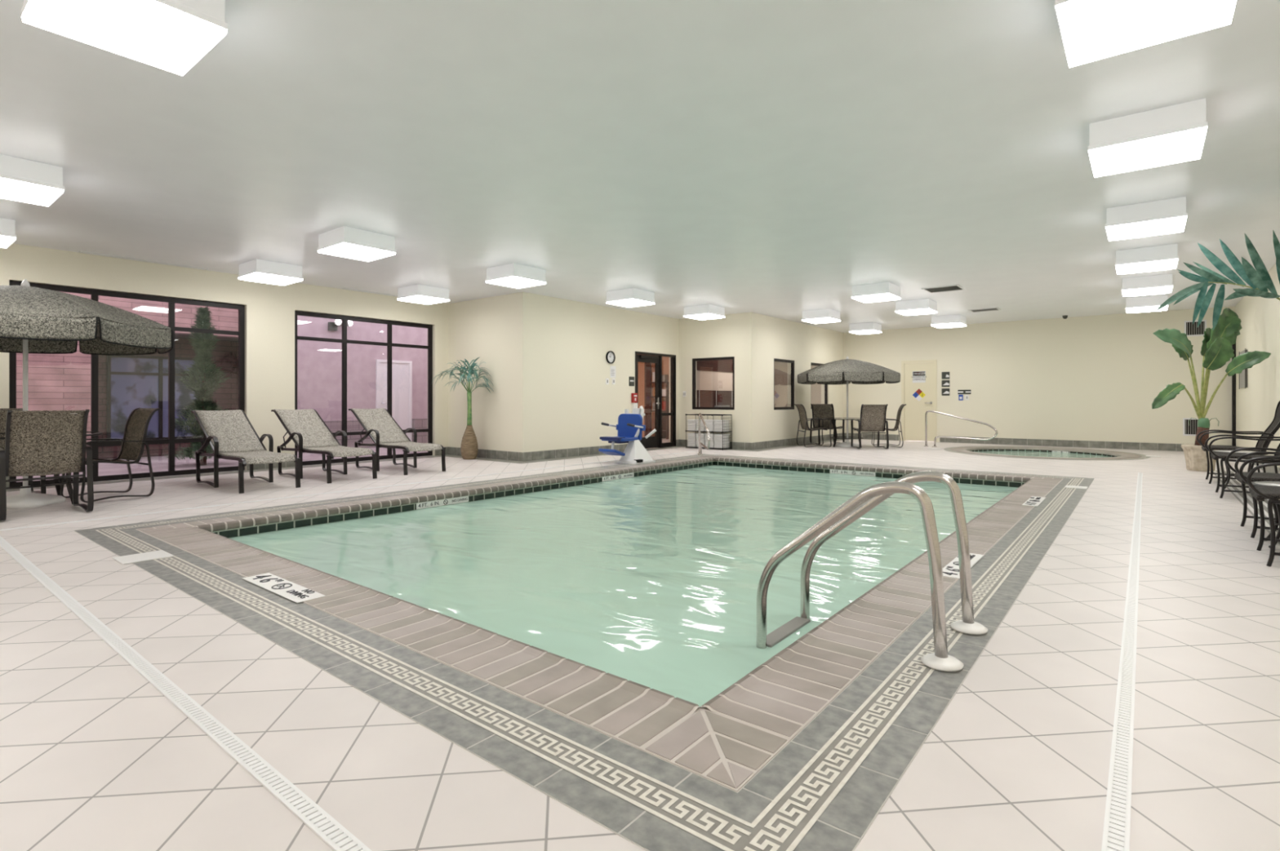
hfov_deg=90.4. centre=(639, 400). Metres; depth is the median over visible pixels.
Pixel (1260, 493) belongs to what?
chair
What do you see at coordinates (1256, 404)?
wall
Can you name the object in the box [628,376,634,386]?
door sign
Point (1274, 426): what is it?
chair
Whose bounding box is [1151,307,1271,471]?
banana plant
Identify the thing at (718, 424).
folded towel
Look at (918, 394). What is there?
diamond
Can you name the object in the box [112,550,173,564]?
lid
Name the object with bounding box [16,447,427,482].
ground
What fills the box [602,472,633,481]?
depth marker
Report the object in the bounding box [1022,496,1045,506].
depth marker
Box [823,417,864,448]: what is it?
patio table
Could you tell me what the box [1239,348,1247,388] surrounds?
notice board
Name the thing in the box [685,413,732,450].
towel rack
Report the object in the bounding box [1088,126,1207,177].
diffuser
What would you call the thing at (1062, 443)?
baseboard
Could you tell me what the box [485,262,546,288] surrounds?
ceiling light
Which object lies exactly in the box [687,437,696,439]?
folded towel
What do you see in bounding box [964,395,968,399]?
wall switch
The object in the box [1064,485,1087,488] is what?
lid
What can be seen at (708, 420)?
folded towel
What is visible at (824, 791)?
trim
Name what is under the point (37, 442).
patio chair
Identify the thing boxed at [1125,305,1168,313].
diffuser
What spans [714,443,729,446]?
folded towel
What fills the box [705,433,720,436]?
folded towel
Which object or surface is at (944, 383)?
wall sign
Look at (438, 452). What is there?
baseboard
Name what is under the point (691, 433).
folded towel
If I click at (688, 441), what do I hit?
folded towel
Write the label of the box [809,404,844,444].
patio chair
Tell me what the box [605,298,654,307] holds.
diffuser
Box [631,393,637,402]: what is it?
fire alarm
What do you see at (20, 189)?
diffuser
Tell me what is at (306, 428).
sun lounger
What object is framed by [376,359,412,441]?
door
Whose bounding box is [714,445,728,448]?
folded towel
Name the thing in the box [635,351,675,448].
door
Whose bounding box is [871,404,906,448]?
patio chair
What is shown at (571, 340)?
wall
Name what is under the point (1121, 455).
trim
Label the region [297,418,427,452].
wall
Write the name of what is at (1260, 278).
potted palm
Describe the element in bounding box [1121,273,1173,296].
ceiling light
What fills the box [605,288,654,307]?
ceiling light
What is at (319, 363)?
wall
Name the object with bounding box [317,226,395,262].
ceiling light
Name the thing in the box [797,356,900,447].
patio umbrella
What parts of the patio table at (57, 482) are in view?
leg, leg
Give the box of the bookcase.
[644,362,669,439]
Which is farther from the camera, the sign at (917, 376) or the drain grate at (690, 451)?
the sign at (917, 376)
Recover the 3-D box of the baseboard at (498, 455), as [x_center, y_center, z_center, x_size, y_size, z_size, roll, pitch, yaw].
[-2.905,0.993,11.804,2.200,0.155,0.012,0,0,38]
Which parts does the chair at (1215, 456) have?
leg, leg, armrest, armrest, seat, seat rail, leg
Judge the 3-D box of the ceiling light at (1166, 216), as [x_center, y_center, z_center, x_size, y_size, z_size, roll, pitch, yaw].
[5.033,-1.787,6.334,0.614,0.226,0.614,0,0,38]
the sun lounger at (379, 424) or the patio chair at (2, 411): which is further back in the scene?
the sun lounger at (379, 424)
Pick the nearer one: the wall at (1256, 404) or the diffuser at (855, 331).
the wall at (1256, 404)
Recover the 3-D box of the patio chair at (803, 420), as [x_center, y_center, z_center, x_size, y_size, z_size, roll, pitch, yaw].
[3.964,0.572,14.636,0.700,0.973,0.632,0,0,-2]
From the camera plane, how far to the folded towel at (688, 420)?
14.14 m
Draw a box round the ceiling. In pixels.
[0,0,1279,333]
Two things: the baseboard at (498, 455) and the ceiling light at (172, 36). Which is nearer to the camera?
the ceiling light at (172, 36)
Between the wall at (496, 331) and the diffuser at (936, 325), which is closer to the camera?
the wall at (496, 331)
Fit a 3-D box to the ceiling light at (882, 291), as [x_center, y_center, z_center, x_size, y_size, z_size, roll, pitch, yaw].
[3.940,-1.787,10.600,0.614,0.226,0.614,0,0,38]
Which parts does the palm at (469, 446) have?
stem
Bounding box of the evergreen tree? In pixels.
[167,306,231,465]
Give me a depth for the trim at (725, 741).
2.72 m
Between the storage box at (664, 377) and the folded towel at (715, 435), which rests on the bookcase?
the storage box at (664, 377)
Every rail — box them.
[697,413,710,455]
[924,410,997,447]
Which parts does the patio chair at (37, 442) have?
leg frame, rail, seat, backrest, leg frame, rail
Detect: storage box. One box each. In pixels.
[652,372,654,382]
[662,374,668,382]
[662,389,666,396]
[662,401,666,410]
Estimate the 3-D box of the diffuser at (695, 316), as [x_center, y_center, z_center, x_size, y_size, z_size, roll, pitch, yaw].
[1.313,-1.694,12.968,0.610,0.041,0.610,0,0,38]
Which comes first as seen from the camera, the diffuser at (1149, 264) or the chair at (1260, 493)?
the chair at (1260, 493)
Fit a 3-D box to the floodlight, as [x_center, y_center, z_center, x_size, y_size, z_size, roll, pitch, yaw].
[-6.588,-1.660,13.996,0.268,0.259,0.438,0,0,38]
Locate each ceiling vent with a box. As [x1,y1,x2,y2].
[79,250,207,270]
[342,288,397,297]
[921,284,965,293]
[968,307,1000,312]
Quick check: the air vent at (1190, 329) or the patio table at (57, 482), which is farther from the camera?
the air vent at (1190, 329)
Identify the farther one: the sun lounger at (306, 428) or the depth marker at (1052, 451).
the depth marker at (1052, 451)
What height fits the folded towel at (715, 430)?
0.045 m
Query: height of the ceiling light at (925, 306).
0.226 m
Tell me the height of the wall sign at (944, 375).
0.181 m
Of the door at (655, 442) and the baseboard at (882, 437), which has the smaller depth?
the door at (655, 442)
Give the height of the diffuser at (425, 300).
0.041 m
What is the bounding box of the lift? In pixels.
[598,405,656,464]
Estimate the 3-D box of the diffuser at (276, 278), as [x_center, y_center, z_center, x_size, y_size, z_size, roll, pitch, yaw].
[-5.194,-1.694,8.943,0.610,0.041,0.610,0,0,38]
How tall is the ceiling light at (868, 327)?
0.226 m
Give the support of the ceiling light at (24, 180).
attached to the ceiling
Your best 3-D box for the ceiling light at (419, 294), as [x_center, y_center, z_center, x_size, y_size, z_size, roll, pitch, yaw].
[-3.677,-1.787,10.803,0.614,0.226,0.614,0,0,38]
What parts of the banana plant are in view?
pot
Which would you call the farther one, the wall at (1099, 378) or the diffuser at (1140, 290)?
the wall at (1099, 378)
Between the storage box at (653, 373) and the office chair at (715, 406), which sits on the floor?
the office chair at (715, 406)
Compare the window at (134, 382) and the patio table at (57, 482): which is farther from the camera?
the window at (134, 382)
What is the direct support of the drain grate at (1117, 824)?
on the floor
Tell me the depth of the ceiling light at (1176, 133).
4.23 m
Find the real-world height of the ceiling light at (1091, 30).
0.226 m
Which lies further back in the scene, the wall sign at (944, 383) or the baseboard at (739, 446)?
the wall sign at (944, 383)
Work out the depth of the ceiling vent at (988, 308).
13.26 m
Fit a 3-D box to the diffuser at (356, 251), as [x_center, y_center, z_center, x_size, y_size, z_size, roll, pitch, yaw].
[-3.266,-1.694,7.334,0.610,0.041,0.610,0,0,38]
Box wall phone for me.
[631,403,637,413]
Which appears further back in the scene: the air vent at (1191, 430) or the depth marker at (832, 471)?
the air vent at (1191, 430)
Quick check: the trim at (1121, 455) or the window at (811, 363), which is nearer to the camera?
the trim at (1121, 455)
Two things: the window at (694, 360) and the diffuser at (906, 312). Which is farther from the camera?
the window at (694, 360)
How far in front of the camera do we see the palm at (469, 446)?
11.48 m
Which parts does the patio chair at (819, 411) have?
rail, leg frame, backrest, leg frame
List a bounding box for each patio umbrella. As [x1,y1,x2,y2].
[0,279,173,509]
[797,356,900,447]
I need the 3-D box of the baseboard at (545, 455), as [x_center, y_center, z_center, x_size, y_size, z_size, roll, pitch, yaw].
[-1.074,0.993,12.349,0.012,0.155,3.120,0,0,38]
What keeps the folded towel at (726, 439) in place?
on the folded towel at (725, 442)
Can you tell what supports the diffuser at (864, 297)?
attached to the ceiling light at (882, 291)
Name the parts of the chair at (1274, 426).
leg, leg, armrest, seat, armrest, frame, backrest, arm post, frame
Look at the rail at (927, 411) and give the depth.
14.38 m
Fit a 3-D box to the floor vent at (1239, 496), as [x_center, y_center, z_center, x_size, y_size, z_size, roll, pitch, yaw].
[6.417,1.067,6.524,0.370,0.007,7.800,0,0,38]
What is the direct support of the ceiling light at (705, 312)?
attached to the ceiling
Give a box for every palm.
[430,357,493,459]
[1155,230,1279,500]
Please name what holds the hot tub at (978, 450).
in the floor
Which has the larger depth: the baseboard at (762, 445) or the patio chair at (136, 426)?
the baseboard at (762, 445)
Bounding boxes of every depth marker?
[242,573,325,603]
[416,496,468,509]
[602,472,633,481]
[830,469,875,476]
[942,553,984,578]
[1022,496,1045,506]
[1052,450,1070,453]
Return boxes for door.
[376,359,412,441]
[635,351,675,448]
[901,360,937,442]
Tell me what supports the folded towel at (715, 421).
on the folded towel at (718, 424)
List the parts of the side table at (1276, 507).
leg, leg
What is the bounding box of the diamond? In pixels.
[912,388,925,401]
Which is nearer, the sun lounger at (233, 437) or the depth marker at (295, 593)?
the depth marker at (295, 593)
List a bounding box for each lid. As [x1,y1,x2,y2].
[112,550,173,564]
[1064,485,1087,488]
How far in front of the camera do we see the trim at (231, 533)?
8.04 m
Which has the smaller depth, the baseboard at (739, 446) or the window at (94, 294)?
the window at (94, 294)
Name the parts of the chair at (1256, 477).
leg, armrest, leg, seat, armrest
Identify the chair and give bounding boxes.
[0,408,46,493]
[0,409,93,520]
[59,408,159,502]
[715,405,729,407]
[794,404,831,447]
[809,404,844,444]
[850,404,888,448]
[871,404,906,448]
[1196,400,1279,484]
[1204,435,1279,498]
[1225,447,1279,537]
[1239,456,1279,567]
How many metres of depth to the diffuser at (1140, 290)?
9.80 m
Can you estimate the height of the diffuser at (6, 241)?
0.041 m
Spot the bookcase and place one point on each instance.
(665, 419)
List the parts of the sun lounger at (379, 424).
rail, armrest, backrest, seat rail, rail, leg, armrest, seat, leg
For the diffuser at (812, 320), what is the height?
0.041 m
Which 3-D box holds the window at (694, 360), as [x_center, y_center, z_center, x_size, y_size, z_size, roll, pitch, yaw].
[1.663,-0.375,14.325,1.120,1.170,0.060,0,0,38]
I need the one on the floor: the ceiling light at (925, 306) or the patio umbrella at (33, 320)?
the patio umbrella at (33, 320)
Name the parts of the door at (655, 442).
handle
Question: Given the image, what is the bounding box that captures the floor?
[0,438,1279,850]
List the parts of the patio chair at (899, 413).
leg frame, leg frame, rail, backrest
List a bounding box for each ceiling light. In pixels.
[0,154,64,206]
[0,217,16,248]
[21,0,227,75]
[237,258,303,285]
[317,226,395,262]
[396,284,449,304]
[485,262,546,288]
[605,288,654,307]
[683,304,724,319]
[801,308,840,324]
[848,322,881,334]
[851,281,901,302]
[894,298,937,315]
[930,314,966,328]
[1054,0,1236,67]
[1088,97,1208,177]
[1105,196,1187,240]
[1115,244,1178,274]
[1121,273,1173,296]
[1125,295,1168,313]
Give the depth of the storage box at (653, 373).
17.84 m
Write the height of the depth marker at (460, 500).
0.068 m
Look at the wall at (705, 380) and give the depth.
18.29 m
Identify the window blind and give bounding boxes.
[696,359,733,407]
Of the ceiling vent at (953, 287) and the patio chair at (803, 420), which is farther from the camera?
the patio chair at (803, 420)
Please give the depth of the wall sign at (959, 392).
15.90 m
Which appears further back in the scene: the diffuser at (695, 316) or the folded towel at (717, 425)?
the folded towel at (717, 425)
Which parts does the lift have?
seat, backrest, push handle, plate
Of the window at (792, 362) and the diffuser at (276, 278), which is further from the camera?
the window at (792, 362)
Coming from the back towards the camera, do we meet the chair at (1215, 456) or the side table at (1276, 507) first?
the chair at (1215, 456)
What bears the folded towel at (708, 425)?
on the folded towel
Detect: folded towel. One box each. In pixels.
[687,419,696,422]
[687,422,696,424]
[687,426,696,428]
[687,428,697,431]
[687,432,698,435]
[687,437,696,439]
[687,440,697,442]
[687,442,696,444]
[705,419,719,422]
[705,422,715,424]
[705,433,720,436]
[706,424,716,426]
[713,426,728,429]
[713,429,728,431]
[714,420,728,422]
[714,422,728,425]
[714,424,728,426]
[714,434,729,436]
[714,436,728,439]
[714,438,728,441]
[714,440,729,444]
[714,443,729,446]
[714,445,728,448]
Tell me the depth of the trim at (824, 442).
11.11 m
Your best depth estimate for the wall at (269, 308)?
9.84 m
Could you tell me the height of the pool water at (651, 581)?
0.001 m
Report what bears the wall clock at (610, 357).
attached to the wall at (571, 340)
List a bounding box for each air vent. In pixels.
[1182,417,1198,435]
[1184,320,1206,337]
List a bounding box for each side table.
[1212,450,1266,488]
[1251,481,1279,548]
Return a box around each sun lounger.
[191,409,300,493]
[271,408,377,484]
[348,408,445,475]
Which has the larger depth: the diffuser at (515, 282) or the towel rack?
the towel rack
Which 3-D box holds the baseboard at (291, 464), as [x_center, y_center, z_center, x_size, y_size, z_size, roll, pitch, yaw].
[-5.777,0.993,9.968,0.012,0.155,0.700,0,0,38]
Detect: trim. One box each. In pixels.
[5,439,849,492]
[74,454,1094,850]
[135,456,1062,792]
[212,461,1025,537]
[943,446,1150,460]
[950,446,1142,459]
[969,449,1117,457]
[1231,343,1235,446]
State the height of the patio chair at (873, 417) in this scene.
0.973 m
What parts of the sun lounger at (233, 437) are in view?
rail, armrest, seat rail, backrest, leg, rail, seat, armrest, seat rail, leg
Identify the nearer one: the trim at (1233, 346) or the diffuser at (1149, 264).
the diffuser at (1149, 264)
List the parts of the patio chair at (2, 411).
backrest, leg frame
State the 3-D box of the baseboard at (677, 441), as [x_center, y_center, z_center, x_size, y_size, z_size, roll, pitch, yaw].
[0.876,0.993,14.803,0.012,0.155,0.108,0,0,38]
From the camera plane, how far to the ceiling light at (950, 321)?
14.27 m
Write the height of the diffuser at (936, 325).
0.041 m
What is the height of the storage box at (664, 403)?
0.260 m
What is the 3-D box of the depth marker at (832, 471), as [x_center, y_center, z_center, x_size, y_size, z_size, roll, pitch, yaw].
[3.364,1.152,10.084,0.730,0.068,0.008,0,0,38]
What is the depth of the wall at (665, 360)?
18.25 m
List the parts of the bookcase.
tall panel, shelf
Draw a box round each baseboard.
[5,476,9,487]
[246,461,295,470]
[435,447,448,455]
[448,447,523,461]
[523,444,627,461]
[675,440,679,446]
[679,440,751,449]
[751,433,842,449]
[844,433,898,440]
[939,436,1232,451]
[1244,459,1279,473]
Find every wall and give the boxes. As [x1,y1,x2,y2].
[0,243,448,470]
[16,291,238,458]
[97,333,238,459]
[297,315,427,421]
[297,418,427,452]
[448,292,531,453]
[531,293,679,452]
[638,354,669,437]
[679,311,755,443]
[696,361,821,407]
[755,313,843,442]
[843,306,1235,445]
[1235,263,1279,468]
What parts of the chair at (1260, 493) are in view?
armrest, leg, armrest, seat, leg, seat rail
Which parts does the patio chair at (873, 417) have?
leg frame, rail, seat, backrest, leg frame, rail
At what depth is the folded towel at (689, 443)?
14.13 m
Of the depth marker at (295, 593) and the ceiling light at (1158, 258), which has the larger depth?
the ceiling light at (1158, 258)
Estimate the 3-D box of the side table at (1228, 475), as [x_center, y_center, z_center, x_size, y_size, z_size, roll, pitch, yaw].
[7.172,0.841,7.610,0.500,0.454,0.500,0,0,38]
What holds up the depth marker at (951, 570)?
attached to the trim at (725, 741)
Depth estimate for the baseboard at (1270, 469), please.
9.17 m
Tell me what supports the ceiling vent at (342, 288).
in the ceiling
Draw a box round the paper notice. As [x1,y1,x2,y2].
[609,365,615,377]
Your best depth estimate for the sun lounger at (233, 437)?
8.18 m
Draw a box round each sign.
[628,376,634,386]
[912,371,925,382]
[942,372,949,379]
[942,380,949,386]
[942,388,949,395]
[957,390,970,394]
[958,395,963,400]
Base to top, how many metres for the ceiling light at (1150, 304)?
0.226 m
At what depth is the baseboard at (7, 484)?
7.65 m
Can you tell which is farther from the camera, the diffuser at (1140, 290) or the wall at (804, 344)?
the wall at (804, 344)
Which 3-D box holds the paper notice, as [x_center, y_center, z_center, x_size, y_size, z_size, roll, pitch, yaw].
[-0.553,-0.581,13.011,0.004,0.240,0.170,0,0,38]
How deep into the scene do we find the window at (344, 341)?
11.25 m
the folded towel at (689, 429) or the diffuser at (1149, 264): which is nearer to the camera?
the diffuser at (1149, 264)
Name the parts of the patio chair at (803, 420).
backrest, rail, leg frame, rail, seat, leg frame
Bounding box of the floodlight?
[328,319,352,331]
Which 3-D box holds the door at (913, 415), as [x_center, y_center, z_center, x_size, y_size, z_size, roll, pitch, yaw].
[7.285,0.015,16.585,0.870,2.110,0.166,0,0,38]
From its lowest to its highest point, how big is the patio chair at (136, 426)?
0.973 m
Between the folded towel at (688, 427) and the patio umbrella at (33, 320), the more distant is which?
the folded towel at (688, 427)
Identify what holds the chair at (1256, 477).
on the floor
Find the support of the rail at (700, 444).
on the floor
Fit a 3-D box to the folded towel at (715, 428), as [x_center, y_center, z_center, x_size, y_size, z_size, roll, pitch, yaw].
[1.775,0.605,13.827,0.205,0.045,0.305,0,0,39]
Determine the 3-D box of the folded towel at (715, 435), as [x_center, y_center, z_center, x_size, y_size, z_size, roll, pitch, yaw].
[1.782,0.758,13.831,0.205,0.045,0.305,0,0,40]
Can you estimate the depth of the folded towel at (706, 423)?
13.88 m
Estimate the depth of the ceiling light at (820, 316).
13.39 m
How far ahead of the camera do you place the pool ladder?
2.94 m
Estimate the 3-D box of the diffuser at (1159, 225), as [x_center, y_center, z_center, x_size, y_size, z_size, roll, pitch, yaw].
[5.033,-1.694,6.334,0.610,0.041,0.610,0,0,38]
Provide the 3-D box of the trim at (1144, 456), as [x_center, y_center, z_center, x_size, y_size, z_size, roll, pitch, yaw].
[8.219,1.068,13.075,3.560,0.002,3.560,0,0,38]
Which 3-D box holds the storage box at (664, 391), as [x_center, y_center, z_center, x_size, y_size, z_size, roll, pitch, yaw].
[0.695,-0.212,17.688,0.200,0.200,0.160,0,0,38]
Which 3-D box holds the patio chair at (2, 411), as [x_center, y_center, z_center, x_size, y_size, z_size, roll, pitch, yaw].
[-6.982,0.572,6.926,0.700,0.973,0.632,0,0,36]
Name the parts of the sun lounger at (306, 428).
rail, armrest, seat rail, backrest, rail, leg, seat, armrest, leg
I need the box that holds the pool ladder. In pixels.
[756,471,987,671]
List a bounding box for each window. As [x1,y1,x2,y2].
[8,280,244,487]
[106,355,201,440]
[294,311,432,466]
[692,356,734,409]
[773,358,794,409]
[810,362,827,408]
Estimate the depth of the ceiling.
4.77 m
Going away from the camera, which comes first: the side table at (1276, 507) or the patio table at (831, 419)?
the side table at (1276, 507)
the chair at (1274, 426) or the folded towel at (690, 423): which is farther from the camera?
the folded towel at (690, 423)
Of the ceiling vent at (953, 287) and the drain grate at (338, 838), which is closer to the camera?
the drain grate at (338, 838)
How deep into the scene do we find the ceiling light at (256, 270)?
8.77 m
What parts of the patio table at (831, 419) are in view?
leg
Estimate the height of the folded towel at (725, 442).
0.045 m
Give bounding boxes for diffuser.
[0,177,63,206]
[0,235,16,248]
[238,272,302,285]
[317,242,395,262]
[397,295,449,304]
[485,275,546,288]
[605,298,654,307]
[683,313,724,319]
[801,317,840,324]
[848,329,881,334]
[851,293,900,302]
[895,308,937,315]
[931,323,966,328]
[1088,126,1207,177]
[1106,216,1186,240]
[1115,258,1177,274]
[1121,285,1173,296]
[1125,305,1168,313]
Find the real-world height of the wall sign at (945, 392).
0.181 m
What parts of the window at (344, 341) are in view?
rail, rail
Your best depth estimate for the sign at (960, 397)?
15.95 m
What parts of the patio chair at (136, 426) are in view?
leg frame, seat, rail, leg frame, rail, backrest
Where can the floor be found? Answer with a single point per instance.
(94, 757)
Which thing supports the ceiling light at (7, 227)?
attached to the ceiling
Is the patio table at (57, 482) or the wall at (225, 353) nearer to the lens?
the patio table at (57, 482)
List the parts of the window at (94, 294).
rail, rail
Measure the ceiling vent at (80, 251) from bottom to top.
0.012 m
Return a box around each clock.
[605,351,615,364]
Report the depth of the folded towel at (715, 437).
13.73 m
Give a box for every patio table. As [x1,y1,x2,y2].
[0,431,102,504]
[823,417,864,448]
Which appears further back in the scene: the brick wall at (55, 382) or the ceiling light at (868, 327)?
the ceiling light at (868, 327)
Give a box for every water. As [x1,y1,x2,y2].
[228,465,1018,706]
[973,450,1109,457]
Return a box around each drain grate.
[0,451,695,531]
[0,536,371,850]
[1101,472,1142,850]
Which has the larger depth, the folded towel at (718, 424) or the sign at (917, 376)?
the sign at (917, 376)
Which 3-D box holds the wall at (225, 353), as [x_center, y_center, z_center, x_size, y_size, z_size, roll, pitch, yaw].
[-9.090,-0.255,12.269,0.900,2.750,3.300,0,0,38]
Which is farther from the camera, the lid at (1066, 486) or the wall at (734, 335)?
the wall at (734, 335)
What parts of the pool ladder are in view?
grab rail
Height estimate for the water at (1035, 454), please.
0.001 m

